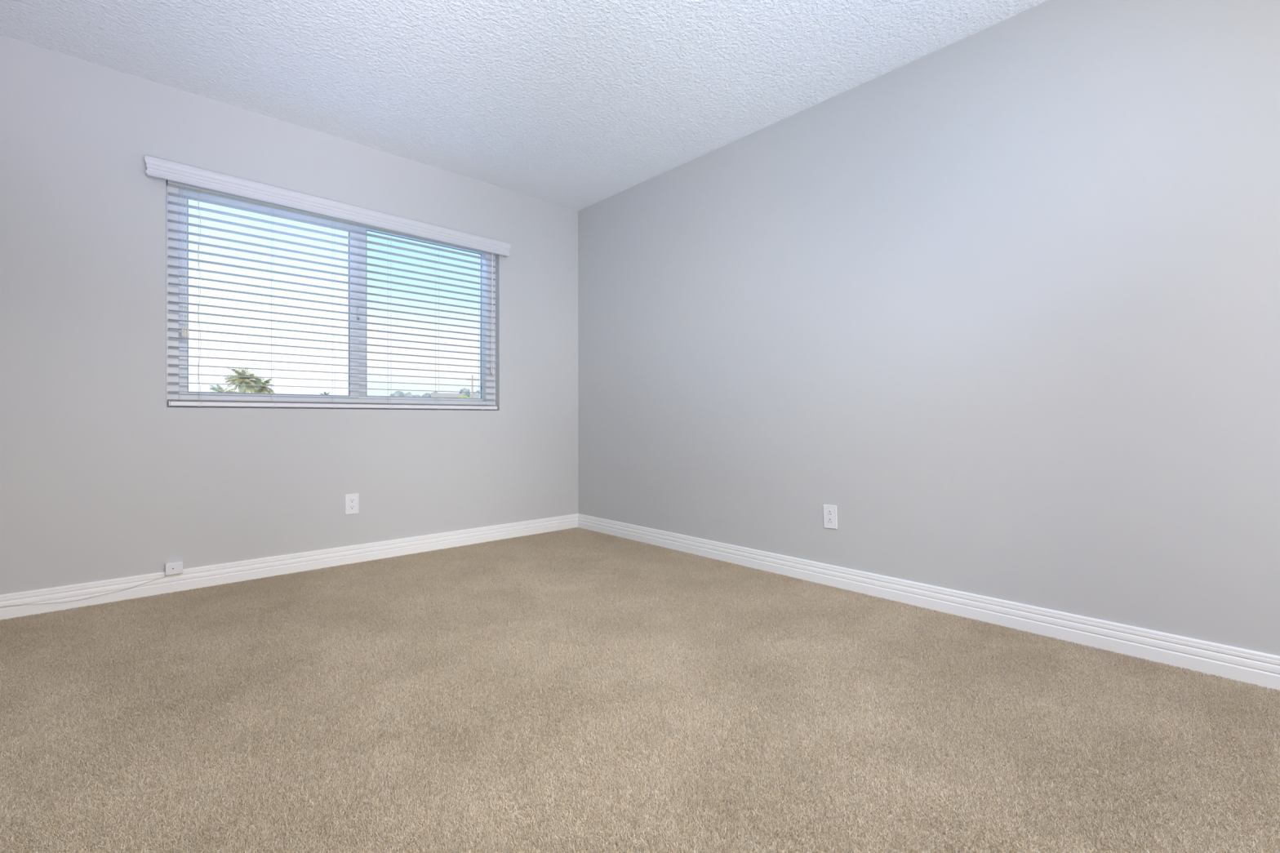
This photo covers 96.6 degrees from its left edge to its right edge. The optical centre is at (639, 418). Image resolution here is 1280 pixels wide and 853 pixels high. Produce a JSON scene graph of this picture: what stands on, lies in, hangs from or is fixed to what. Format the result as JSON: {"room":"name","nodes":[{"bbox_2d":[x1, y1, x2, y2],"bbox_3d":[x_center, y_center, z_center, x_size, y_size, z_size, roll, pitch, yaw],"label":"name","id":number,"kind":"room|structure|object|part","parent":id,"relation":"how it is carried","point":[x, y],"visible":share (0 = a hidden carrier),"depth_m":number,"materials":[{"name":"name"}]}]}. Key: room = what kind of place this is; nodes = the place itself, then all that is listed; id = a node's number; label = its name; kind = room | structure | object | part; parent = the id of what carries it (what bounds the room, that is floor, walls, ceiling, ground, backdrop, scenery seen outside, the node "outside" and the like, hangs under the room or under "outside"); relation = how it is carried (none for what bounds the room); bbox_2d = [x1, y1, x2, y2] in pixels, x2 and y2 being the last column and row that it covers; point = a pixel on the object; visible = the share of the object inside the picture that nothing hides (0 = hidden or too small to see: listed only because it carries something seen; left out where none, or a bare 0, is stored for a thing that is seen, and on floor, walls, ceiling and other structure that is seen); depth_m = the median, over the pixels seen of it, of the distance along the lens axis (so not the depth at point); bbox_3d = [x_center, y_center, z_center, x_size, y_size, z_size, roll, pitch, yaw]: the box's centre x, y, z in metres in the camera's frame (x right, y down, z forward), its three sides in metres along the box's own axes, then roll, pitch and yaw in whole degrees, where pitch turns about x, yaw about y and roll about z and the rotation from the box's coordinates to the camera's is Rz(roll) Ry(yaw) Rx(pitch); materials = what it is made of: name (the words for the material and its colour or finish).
{"room":"empty bedroom","nodes":[
{"label":"empty bedroom","id":0,"kind":"room"},
{"bbox_2d":[0,35,577,595],"bbox_3d":[-1.876,-0.385,3.236,3.650,2.440,0.170,0,0,-43],"label":"wall","id":1,"kind":"structure","parent":0,"point":[100,479],"depth_m":2.77,"materials":[{"name":"grey paint"}]},
{"bbox_2d":[0,575,167,607],"bbox_3d":[-2.650,0.783,2.384,1.056,0.068,0.003,0,0,-43],"label":"cable","id":2,"kind":"object","parent":1,"relation":"attached to","point":[166,575],"visible":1,"depth_m":2.54,"materials":[{"name":"white plastic"}]},
{"bbox_2d":[164,560,182,575],"bbox_3d":[-2.248,0.721,2.752,0.065,0.054,0.036,0,0,-43],"label":"phone jack","id":3,"kind":"object","parent":1,"relation":"attached to","point":[175,567],"visible":1,"depth_m":2.74,"materials":[{"name":"white plastic"}]},
{"bbox_2d":[0,513,577,621],"bbox_3d":[-1.776,0.789,3.203,3.550,0.106,0.014,0,0,-43],"label":"baseboard","id":4,"kind":"structure","parent":1,"relation":"attached to","point":[199,577],"depth_m":2.96,"materials":[{"name":"white paint"}]},
{"bbox_2d":[166,185,495,410],"bbox_3d":[-1.696,-0.630,3.426,1.777,1.150,0.096,0,0,-43],"label":"window","id":5,"kind":"structure","parent":1,"relation":"in","point":[487,402],"depth_m":3.32,"materials":[{"name":"white plastic"}]},
{"bbox_3d":[-2.003,-0.645,3.144,0.840,1.048,0.026,0,0,-43],"label":"sliding sash","id":6,"kind":"part","parent":5,"relation":"part of","materials":[{"name":"glass"}]},
{"bbox_2d":[144,155,511,409],"bbox_3d":[-1.634,-0.645,3.343,1.917,1.169,0.105,0,0,-43],"label":"blind","id":7,"kind":"object","parent":5,"relation":"attached to","point":[179,175],"visible":1,"depth_m":3.17,"materials":[{"name":"white plastic"}]},
{"bbox_3d":[-2.232,-0.786,2.780,0.008,0.705,0.002,0,0,-43],"label":"lift cord","id":8,"kind":"part","parent":7,"relation":"part of","materials":[{"name":"white fabric"}]},
{"bbox_3d":[-2.226,-0.786,2.786,0.009,0.706,0.002,0,0,-43],"label":"lift cord","id":9,"kind":"part","parent":7,"relation":"part of","materials":[{"name":"white fabric"}]},
{"bbox_3d":[-2.218,-0.787,2.793,0.009,0.704,0.002,0,0,-43],"label":"lift cord","id":10,"kind":"part","parent":7,"relation":"part of","materials":[{"name":"white fabric"}]},
{"bbox_3d":[-2.202,-0.614,2.850,0.011,1.049,0.054,0,0,-43],"label":"ladder cord","id":11,"kind":"part","parent":7,"relation":"part of","materials":[{"name":"white fabric"}]},
{"bbox_3d":[-1.973,-0.614,3.062,0.003,1.049,0.054,0,0,-43],"label":"ladder cord","id":12,"kind":"part","parent":7,"relation":"part of","materials":[{"name":"white fabric"}]},
{"bbox_3d":[-1.644,-0.074,3.365,1.744,0.022,0.046,0,0,-43],"label":"rail","id":13,"kind":"part","parent":7,"relation":"part of","materials":[{"name":"white plastic"}]},
{"bbox_3d":[-1.753,-0.614,3.264,0.003,1.049,0.054,0,0,-43],"label":"ladder cord","id":14,"kind":"part","parent":7,"relation":"part of","materials":[{"name":"white fabric"}]},
{"bbox_3d":[-1.307,-0.615,3.677,0.003,1.049,0.054,0,0,-43],"label":"ladder cord","id":15,"kind":"part","parent":7,"relation":"part of","materials":[{"name":"white fabric"}]},
{"bbox_3d":[-1.084,-0.615,3.882,0.003,1.049,0.054,0,0,-43],"label":"ladder cord","id":16,"kind":"part","parent":7,"relation":"part of","materials":[{"name":"white fabric"}]},
{"bbox_3d":[-1.014,-0.743,3.905,0.009,0.793,0.003,0,0,-43],"label":"tilt cord","id":17,"kind":"part","parent":7,"relation":"part of","materials":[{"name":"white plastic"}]},
{"bbox_3d":[-1.008,-0.738,3.911,0.008,0.804,0.003,0,0,-43],"label":"tilt cord","id":18,"kind":"part","parent":7,"relation":"part of","materials":[{"name":"white fabric"}]},
{"bbox_3d":[-1.418,-0.645,3.725,0.843,1.048,0.026,0,0,-43],"label":"fixed sash","id":19,"kind":"part","parent":5,"relation":"part of","materials":[{"name":"clear glass"}]},
{"bbox_2d":[345,493,358,515],"bbox_3d":[-1.669,0.495,3.307,0.073,0.117,0.007,0,0,-43],"label":"wall outlet","id":20,"kind":"object","parent":1,"relation":"attached to","point":[351,500],"visible":1,"depth_m":3.30,"materials":[{"name":"white plastic"}]},
{"bbox_2d":[349,497,355,510],"bbox_3d":[-1.667,0.495,3.305,0.034,0.067,0.002,0,0,-43],"label":"receptacle","id":21,"kind":"object","parent":20,"relation":"attached to","point":[352,500],"depth_m":3.30,"materials":[{"name":"white plastic"}]},
{"bbox_2d":[0,0,1048,210],"bbox_3d":[0.778,-1.667,0.448,3.770,0.120,7.870,0,0,-43],"label":"ceiling","id":22,"kind":"structure","parent":0,"point":[575,104],"depth_m":2.58,"materials":[{"name":"white paint"}]},
{"bbox_2d":[0,527,1279,852],"bbox_3d":[0.780,0.896,0.448,3.770,0.114,7.870,0,0,-43],"label":"floor","id":23,"kind":"structure","parent":0,"point":[575,690],"depth_m":1.56,"materials":[{"name":"beige carpet"}]},
{"bbox_2d":[577,0,1279,656],"bbox_3d":[2.120,-0.389,1.686,0.120,2.440,7.870,0,0,-43],"label":"wall","id":24,"kind":"structure","parent":0,"point":[1002,300],"depth_m":2.34,"materials":[{"name":"grey paint"}]},
{"bbox_2d":[822,504,837,528],"bbox_3d":[0.952,0.492,2.859,0.007,0.120,0.077,0,0,-43],"label":"wall outlet","id":25,"kind":"object","parent":24,"relation":"attached to","point":[829,512],"visible":1,"depth_m":2.85,"materials":[{"name":"white plastic"}]},
{"bbox_2d":[826,510,833,524],"bbox_3d":[0.951,0.492,2.857,0.002,0.068,0.036,0,0,-43],"label":"receptacle","id":26,"kind":"object","parent":25,"relation":"attached to","point":[829,513],"depth_m":2.86,"materials":[{"name":"white plastic"}]},
{"bbox_2d":[577,513,1279,689],"bbox_3d":[2.096,0.785,1.615,0.014,0.106,7.600,0,0,-43],"label":"baseboard","id":27,"kind":"structure","parent":24,"relation":"attached to","point":[1261,669],"depth_m":2.30,"materials":[{"name":"white paint"}]},
{"label":"outside","id":28,"kind":"structure","parent":0,"visible":0},
{"bbox_3d":[-79.329,4.253,340.437,460.000,0.500,599.230,0,0,-43],"label":"ground","id":29,"kind":"structure","parent":28,"visible":0},
{"bbox_2d":[208,384,238,392],"bbox_3d":[-61.612,-0.499,84.096,4.501,9.004,4.286,0,0,-43],"label":"palm tree","id":30,"kind":"object","parent":29,"relation":"on","point":[214,388],"visible":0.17,"depth_m":84.00,"materials":[{"name":"green plant"}]},
{"bbox_2d":[223,366,262,392],"bbox_3d":[-54.023,-1.550,77.556,4.520,11.088,4.734,0,0,-43],"label":"palm tree","id":31,"kind":"object","parent":29,"relation":"on","point":[235,380],"visible":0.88,"depth_m":77.05,"materials":[{"name":"green plant"}]},
{"bbox_2d":[252,377,275,393],"bbox_3d":[-56.341,-1.134,84.769,3.794,10.260,3.734,0,0,-43],"label":"palm tree","id":32,"kind":"object","parent":29,"relation":"on","point":[262,390],"visible":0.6,"depth_m":84.58,"materials":[{"name":"green plant"}]},
{"bbox_2d":[390,391,415,396],"bbox_3d":[-82.610,-2.887,201.104,9.698,13.853,9.623,0,0,-43],"label":"tree","id":33,"kind":"object","parent":29,"relation":"on","point":[397,393],"visible":0.06,"depth_m":199.46,"materials":[{"name":"green plant"}]},
{"bbox_2d":[413,392,430,396],"bbox_3d":[-88.146,-3.278,231.224,9.757,14.640,10.682,0,0,-43],"label":"tree","id":34,"kind":"object","parent":29,"relation":"on","point":[426,394],"visible":0.04,"depth_m":233.36,"materials":[{"name":"green plant"}]},
{"bbox_2d":[431,393,463,397],"bbox_3d":[-57.190,-1.782,169.816,9.000,11.530,9.200,0,0,-17],"label":"house","id":35,"kind":"structure","parent":29,"relation":"on","point":[433,395],"depth_m":167.43,"materials":[{"name":"white paint"}]},
{"bbox_2d":[459,395,470,398],"bbox_3d":[-37.388,-0.531,119.931,3.481,9.006,3.373,0,0,-43],"label":"bush","id":36,"kind":"object","parent":29,"relation":"on","point":[463,396],"visible":0.15,"depth_m":120.18,"materials":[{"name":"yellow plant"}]},
{"bbox_2d":[459,387,471,397],"bbox_3d":[-59.680,-3.222,195.301,8.242,14.448,7.885,0,0,-43],"label":"tree","id":37,"kind":"object","parent":29,"relation":"on","point":[464,389],"visible":0.12,"depth_m":191.87,"materials":[{"name":"green plant"}]},
{"bbox_2d":[466,375,476,398],"bbox_3d":[-32.572,-2.222,110.884,2.500,12.368,0.380,0,0,-43],"label":"utility pole","id":38,"kind":"object","parent":29,"relation":"on","point":[472,375],"visible":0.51,"depth_m":110.75,"materials":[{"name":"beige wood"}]},
{"bbox_2d":[469,394,479,398],"bbox_3d":[-45.231,-1.534,167.247,9.000,11.014,9.200,0,0,-17],"label":"house","id":39,"kind":"structure","parent":29,"relation":"on","point":[475,396],"depth_m":164.51,"materials":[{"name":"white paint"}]}
]}

